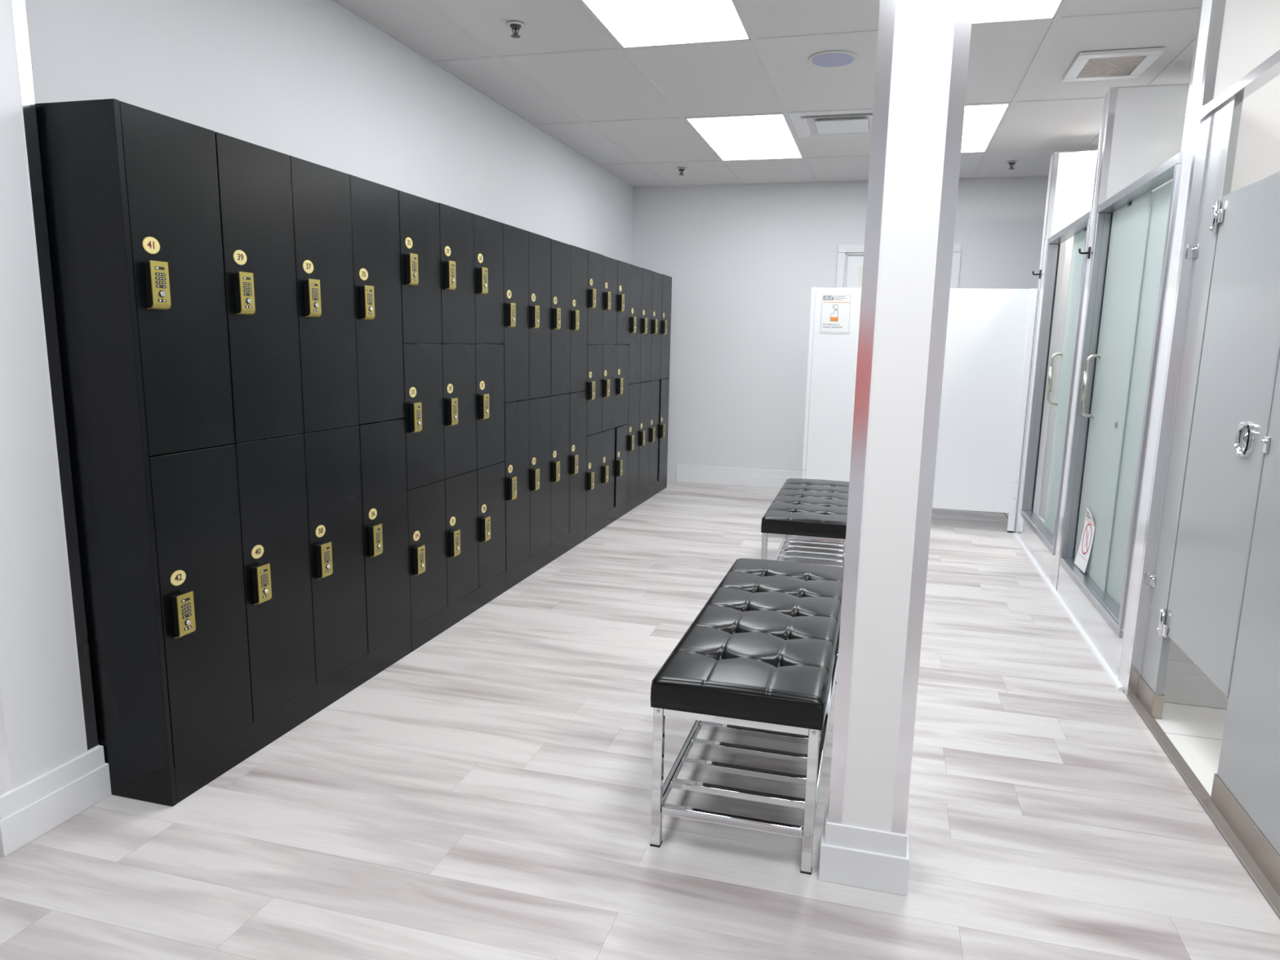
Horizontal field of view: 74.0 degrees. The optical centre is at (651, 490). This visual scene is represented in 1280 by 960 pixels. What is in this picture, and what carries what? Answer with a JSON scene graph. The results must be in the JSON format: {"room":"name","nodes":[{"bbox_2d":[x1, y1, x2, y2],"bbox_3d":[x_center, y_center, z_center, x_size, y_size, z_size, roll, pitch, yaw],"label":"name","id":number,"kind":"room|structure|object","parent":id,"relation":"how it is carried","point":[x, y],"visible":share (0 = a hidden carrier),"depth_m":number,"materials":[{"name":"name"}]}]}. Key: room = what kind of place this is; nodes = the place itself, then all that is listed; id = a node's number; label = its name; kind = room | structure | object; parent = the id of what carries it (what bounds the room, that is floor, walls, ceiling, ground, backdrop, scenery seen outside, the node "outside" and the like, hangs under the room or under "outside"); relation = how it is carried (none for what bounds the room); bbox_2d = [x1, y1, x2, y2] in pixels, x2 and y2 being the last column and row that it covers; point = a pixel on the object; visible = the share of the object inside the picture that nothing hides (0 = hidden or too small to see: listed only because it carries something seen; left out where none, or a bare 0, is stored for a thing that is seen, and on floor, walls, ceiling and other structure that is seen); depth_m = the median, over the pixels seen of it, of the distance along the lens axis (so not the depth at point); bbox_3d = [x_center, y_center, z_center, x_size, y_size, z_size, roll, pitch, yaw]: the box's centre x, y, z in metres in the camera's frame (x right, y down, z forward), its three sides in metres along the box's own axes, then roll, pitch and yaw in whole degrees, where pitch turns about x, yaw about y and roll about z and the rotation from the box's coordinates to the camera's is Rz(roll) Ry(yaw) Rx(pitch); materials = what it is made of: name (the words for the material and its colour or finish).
{"room":"changing room","nodes":[
{"label":"changing room","id":0,"kind":"room"},
{"bbox_2d":[0,0,97,795],"bbox_3d":[-2.179,-0.451,2.126,1.434,2.540,0.267,4,10,15],"label":"wall","id":1,"kind":"structure","parent":0,"point":[47,715],"depth_m":2.03,"materials":[{"name":"white paint"}]},
{"bbox_2d":[0,744,111,856],"bbox_3d":[-2.182,0.729,2.329,1.414,0.145,0.296,4,10,15],"label":"baseboard","id":2,"kind":"structure","parent":1,"relation":"attached to","point":[37,806],"depth_m":2.13,"materials":[{"name":"white paint"}]},
{"bbox_2d":[24,0,633,264],"bbox_3d":[-0.977,-0.967,4.895,0.120,2.640,5.790,4,10,15],"label":"wall","id":3,"kind":"structure","parent":0,"point":[313,81],"depth_m":3.35,"materials":[{"name":"white paint"}]},
{"bbox_2d":[0,480,1279,959],"bbox_3d":[-0.015,0.872,2.489,5.600,0.102,10.644,4,10,15],"label":"floor","id":4,"kind":"structure","parent":0,"point":[486,793],"depth_m":2.23,"materials":[{"name":"grey wood"}]},
{"bbox_2d":[35,98,411,806],"bbox_3d":[-1.296,-0.142,2.717,0.482,1.763,1.194,4,10,15],"label":"bank","id":5,"kind":"object","parent":4,"relation":"on","point":[228,308],"visible":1,"depth_m":2.33,"materials":[{"name":"black laminate"}]},
{"bbox_2d":[398,190,506,652],"bbox_3d":[-1.023,-0.311,3.705,0.482,1.763,0.884,4,10,15],"label":"bank","id":6,"kind":"object","parent":4,"relation":"on","point":[451,260],"visible":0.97,"depth_m":3.57,"materials":[{"name":"black laminate"}]},
{"bbox_2d":[500,222,588,591],"bbox_3d":[-0.752,-0.479,4.685,0.482,1.763,1.178,4,10,15],"label":"bank","id":7,"kind":"object","parent":4,"relation":"on","point":[545,344],"visible":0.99,"depth_m":4.53,"materials":[{"name":"black laminate"}]},
{"bbox_2d":[585,250,631,539],"bbox_3d":[-0.479,-0.647,5.665,0.487,1.764,0.884,4,10,15],"label":"bank","id":8,"kind":"object","parent":4,"relation":"on","point":[608,278],"visible":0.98,"depth_m":5.56,"materials":[{"name":"black laminate"}]},
{"bbox_2d":[626,264,671,513],"bbox_3d":[-0.207,-0.816,6.651,0.487,1.763,1.190,4,10,15],"label":"bank","id":9,"kind":"object","parent":4,"relation":"on","point":[651,291],"visible":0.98,"depth_m":6.52,"materials":[{"name":"black laminate"}]},
{"bbox_2d":[649,558,844,875],"bbox_3d":[0.354,0.579,2.617,0.412,0.452,1.242,4,10,15],"label":"tufted bench","id":10,"kind":"object","parent":4,"relation":"on","point":[759,659],"visible":0.98,"depth_m":2.20,"materials":[{"name":"black leather"}]},
{"bbox_2d":[650,558,844,730],"bbox_3d":[0.358,0.396,2.585,0.412,0.081,1.242,4,10,15],"label":"seat cushion","id":11,"kind":"object","parent":10,"relation":"on","point":[760,651],"depth_m":2.23,"materials":[{"name":"black leather"}]},
{"bbox_2d":[760,478,848,567],"bbox_3d":[0.862,0.249,4.538,0.412,0.452,1.242,4,10,14],"label":"tufted bench","id":12,"kind":"object","parent":4,"relation":"on","point":[807,510],"visible":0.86,"depth_m":4.25,"materials":[{"name":"black leather"}]},
{"bbox_2d":[760,478,848,538],"bbox_3d":[0.866,0.067,4.506,0.412,0.081,1.242,4,10,14],"label":"seat cushion","id":13,"kind":"object","parent":12,"relation":"on","point":[802,508],"depth_m":4.12,"materials":[{"name":"black leather"}]},
{"bbox_2d":[818,0,973,896],"bbox_3d":[0.544,-0.341,1.848,0.200,2.540,0.198,4,10,15],"label":"support post","id":14,"kind":"object","parent":4,"relation":"on","point":[923,46],"visible":1,"depth_m":1.80,"materials":[{"name":"white paint"}]},
{"bbox_2d":[801,287,1037,533],"bbox_3d":[1.802,-0.566,5.872,1.455,1.632,0.035,4,10,15],"label":"privacy screen","id":15,"kind":"object","parent":4,"relation":"on","point":[989,334],"visible":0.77,"depth_m":5.79,"materials":[{"name":"white laminate"}]},
{"bbox_2d":[819,294,852,333],"bbox_3d":[1.278,-1.229,5.892,0.205,0.263,0.003,4,10,15],"label":"sign","id":16,"kind":"object","parent":15,"relation":"attached to","point":[835,311],"visible":1,"depth_m":5.89,"materials":[{"name":"white paper"}]},
{"bbox_2d":[830,304,838,321],"bbox_3d":[1.271,-1.236,5.892,0.052,0.112,0.001,4,10,15],"label":"print","id":17,"kind":"object","parent":16,"relation":"attached to","point":[833,308],"depth_m":5.89,"materials":[{"name":"orange"}]},
{"bbox_2d":[1019,515,1053,582],"bbox_3d":[2.341,0.337,5.043,0.115,0.168,1.136,4,10,15],"label":"shower curb","id":18,"kind":"object","parent":4,"relation":"on","point":[1037,549],"visible":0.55,"depth_m":4.99,"materials":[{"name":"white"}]},
{"bbox_2d":[1020,209,1091,555],"bbox_3d":[2.338,-0.618,4.880,0.082,1.765,1.136,4,10,15],"label":"shower enclosure","id":19,"kind":"object","parent":18,"relation":"on","point":[1046,531],"visible":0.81,"depth_m":4.95,"materials":[{"name":"silver metal"}]},
{"bbox_2d":[1016,238,1066,537],"bbox_3d":[2.519,-0.634,5.494,0.100,1.930,0.126,4,10,15],"label":"filler panel","id":20,"kind":"object","parent":4,"relation":"on","point":[1063,246],"visible":0.31,"depth_m":5.45,"materials":[{"name":"white laminate"}]},
{"bbox_2d":[1013,150,1097,533],"bbox_3d":[3.125,-0.879,5.431,1.272,2.460,0.149,4,10,15],"label":"wall","id":21,"kind":"structure","parent":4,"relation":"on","point":[1071,175],"depth_m":5.37,"materials":[{"name":"white paint"}]},
{"bbox_2d":[1031,269,1040,279],"bbox_3d":[2.496,-1.406,5.506,0.051,0.056,0.024,4,10,15],"label":"robe hook","id":22,"kind":"object","parent":21,"relation":"attached to","point":[1033,272],"visible":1,"depth_m":5.50,"materials":[{"name":"black metal"}]},
{"bbox_2d":[1013,533,1123,690],"bbox_3d":[2.104,0.513,4.455,0.018,0.016,2.730,4,10,15],"label":"trim","id":23,"kind":"structure","parent":4,"relation":"on","point":[1112,676],"depth_m":3.90,"materials":[{"name":"white paint"}]},
{"bbox_2d":[1057,564,1120,675],"bbox_3d":[1.995,0.551,3.792,0.115,0.168,1.191,4,10,15],"label":"shower curb","id":24,"kind":"object","parent":4,"relation":"on","point":[1102,636],"visible":0.39,"depth_m":3.69,"materials":[{"name":"white tile"}]},
{"bbox_2d":[1057,151,1181,638],"bbox_3d":[1.993,-0.404,3.629,0.082,1.765,1.191,4,10,15],"label":"shower enclosure","id":25,"kind":"object","parent":24,"relation":"on","point":[1122,221],"visible":0.87,"depth_m":3.70,"materials":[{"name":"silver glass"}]},
{"bbox_2d":[1074,507,1095,573],"bbox_3d":[2.065,0.232,4.042,0.025,0.285,0.225,4,10,15],"label":"paper notice","id":26,"kind":"object","parent":25,"relation":"attached to","point":[1082,556],"visible":1,"depth_m":4.04,"materials":[{"name":"white paper"}]},
{"bbox_2d":[1051,83,1189,591],"bbox_3d":[2.755,-0.649,4.091,1.272,2.460,0.137,4,10,15],"label":"wall","id":27,"kind":"structure","parent":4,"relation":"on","point":[1142,127],"depth_m":3.99,"materials":[{"name":"white paint"}]},
{"bbox_2d":[1078,246,1090,258],"bbox_3d":[2.130,-1.173,4.181,0.051,0.056,0.024,4,10,15],"label":"robe hook","id":28,"kind":"object","parent":27,"relation":"attached to","point":[1089,247],"visible":1,"depth_m":4.17,"materials":[{"name":"black metal"}]},
{"bbox_2d":[1115,0,1279,696],"bbox_3d":[2.399,-0.429,2.802,1.272,2.460,0.161,4,10,15],"label":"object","id":29,"kind":"structure","parent":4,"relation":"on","point":[1233,37],"depth_m":2.83,"materials":[{"name":"white paint"}]},
{"bbox_2d":[1163,660,1228,709],"bbox_3d":[2.390,0.722,2.909,1.193,0.152,0.015,4,10,15],"label":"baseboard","id":30,"kind":"structure","parent":29,"relation":"attached to","point":[1185,683],"depth_m":3.03,"materials":[{"name":"grey paint"}]},
{"bbox_2d":[1123,689,1279,919],"bbox_3d":[1.395,0.974,1.789,0.040,0.008,2.855,4,10,15],"label":"trim","id":31,"kind":"structure","parent":4,"relation":"on","point":[1273,898],"depth_m":2.35,"materials":[{"name":"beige metal"}]},
{"bbox_2d":[1136,48,1279,896],"bbox_3d":[1.489,-0.063,1.791,0.062,2.050,2.357,4,10,15],"label":"stall","id":32,"kind":"object","parent":4,"relation":"on","point":[1215,582],"visible":1,"depth_m":2.40,"materials":[{"name":"grey metal"}]},
{"bbox_2d":[341,0,1199,186],"bbox_3d":[0.276,-1.855,2.778,5.750,0.096,8.870,4,10,15],"label":"ceiling","id":33,"kind":"structure","parent":0,"point":[722,78],"depth_m":4.17,"materials":[{"name":"white tile"}]},
{"bbox_2d":[506,21,524,38],"bbox_3d":[-0.572,-1.937,3.571,0.072,0.047,0.072,4,10,15],"label":"sprinkler head","id":34,"kind":"object","parent":33,"relation":"attached to","point":[515,25],"visible":1,"depth_m":3.56},
{"bbox_2d":[580,0,750,48],"bbox_3d":[-0.006,-1.899,3.184,0.580,0.035,1.198,4,10,15],"label":"recessed light","id":35,"kind":"object","parent":33,"relation":"in","point":[631,23],"visible":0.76,"depth_m":3.50,"materials":[{"name":"glowing translucent white plastic diffuser"}]},
{"bbox_2d":[676,167,686,175],"bbox_3d":[0.230,-2.434,6.471,0.072,0.047,0.072,4,10,15],"label":"sprinkler head","id":36,"kind":"object","parent":33,"relation":"attached to","point":[682,169],"visible":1,"depth_m":6.46},
{"bbox_2d":[684,114,803,160],"bbox_3d":[0.637,-2.298,5.513,0.580,0.035,1.198,4,10,15],"label":"recessed light","id":37,"kind":"object","parent":33,"relation":"in","point":[756,137],"visible":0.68,"depth_m":5.44,"materials":[{"name":"white plastic"}]},
{"bbox_2d":[332,0,1199,187],"bbox_3d":[0.250,-1.807,2.793,5.600,0.009,8.670,4,10,15],"label":"grid","id":38,"kind":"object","parent":33,"relation":"attached to","point":[753,39],"depth_m":4.18,"materials":[{"name":"white paint"}]},
{"bbox_2d":[788,110,872,137],"bbox_3d":[1.141,-2.211,5.064,0.580,0.076,0.580,4,10,15],"label":"ceiling vent","id":39,"kind":"object","parent":33,"relation":"in","point":[855,126],"visible":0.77,"depth_m":5.03,"materials":[{"name":"white metal"}]},
{"bbox_2d":[808,50,857,67],"bbox_3d":[0.836,-1.990,3.914,0.224,0.010,0.224,4,10,15],"label":"ceiling speaker","id":40,"kind":"object","parent":33,"relation":"attached to","point":[827,59],"visible":1,"depth_m":3.89,"materials":[{"name":"white paint"}]},
{"bbox_2d":[811,53,853,66],"bbox_3d":[0.836,-1.987,3.915,0.196,0.004,0.196,4,10,15],"label":"grille","id":41,"kind":"object","parent":40,"relation":"attached to","point":[820,60],"depth_m":3.90,"materials":[{"name":"purple"}]},
{"bbox_2d":[960,103,1009,152],"bbox_3d":[1.807,-2.217,5.204,0.580,0.035,1.198,4,10,15],"label":"recessed light","id":42,"kind":"object","parent":33,"relation":"in","point":[981,122],"visible":0.33,"depth_m":5.03,"materials":[{"name":"white plastic"}]},
{"bbox_2d":[1007,160,1017,169],"bbox_3d":[2.544,-2.297,5.992,0.072,0.047,0.072,4,10,15],"label":"sprinkler head","id":43,"kind":"object","parent":33,"relation":"attached to","point":[1011,162],"visible":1,"depth_m":5.98},
{"bbox_2d":[971,0,1063,24],"bbox_3d":[1.164,-1.818,2.875,0.580,0.035,1.198,4,10,15],"label":"recessed light","id":44,"kind":"object","parent":33,"relation":"in","point":[984,11],"visible":0.59,"depth_m":3.31,"materials":[{"name":"white plastic"}]},
{"bbox_2d":[1061,47,1164,82],"bbox_3d":[2.108,-1.955,3.900,0.340,0.016,0.400,4,10,15],"label":"exhaust fan","id":45,"kind":"object","parent":33,"relation":"attached to","point":[1126,64],"visible":1,"depth_m":3.88,"materials":[{"name":"white metal"}]},
{"bbox_2d":[1077,55,1145,75],"bbox_3d":[2.108,-1.958,3.900,0.230,0.010,0.290,4,10,15],"label":"grille","id":46,"kind":"object","parent":45,"relation":"attached to","point":[1119,65],"depth_m":3.90,"materials":[{"name":"white metal"}]},
{"bbox_2d":[631,177,1048,480],"bbox_3d":[1.945,-1.282,7.036,4.624,2.640,0.120,4,10,15],"label":"wall","id":47,"kind":"structure","parent":0,"point":[744,263],"depth_m":7.22,"materials":[{"name":"white paint"}]},
{"bbox_2d":[675,464,801,488],"bbox_3d":[2.129,-0.032,7.128,3.950,0.155,0.016,4,10,15],"label":"baseboard","id":48,"kind":"structure","parent":47,"relation":"attached to","point":[684,473],"depth_m":7.49,"materials":[{"name":"white paint"}]},
{"bbox_2d":[835,244,961,288],"bbox_3d":[1.976,-0.981,7.035,0.955,2.050,0.104,4,10,15],"label":"door","id":49,"kind":"structure","parent":47,"relation":"in","point":[850,264],"depth_m":6.96,"materials":[{"name":"white laminate"}]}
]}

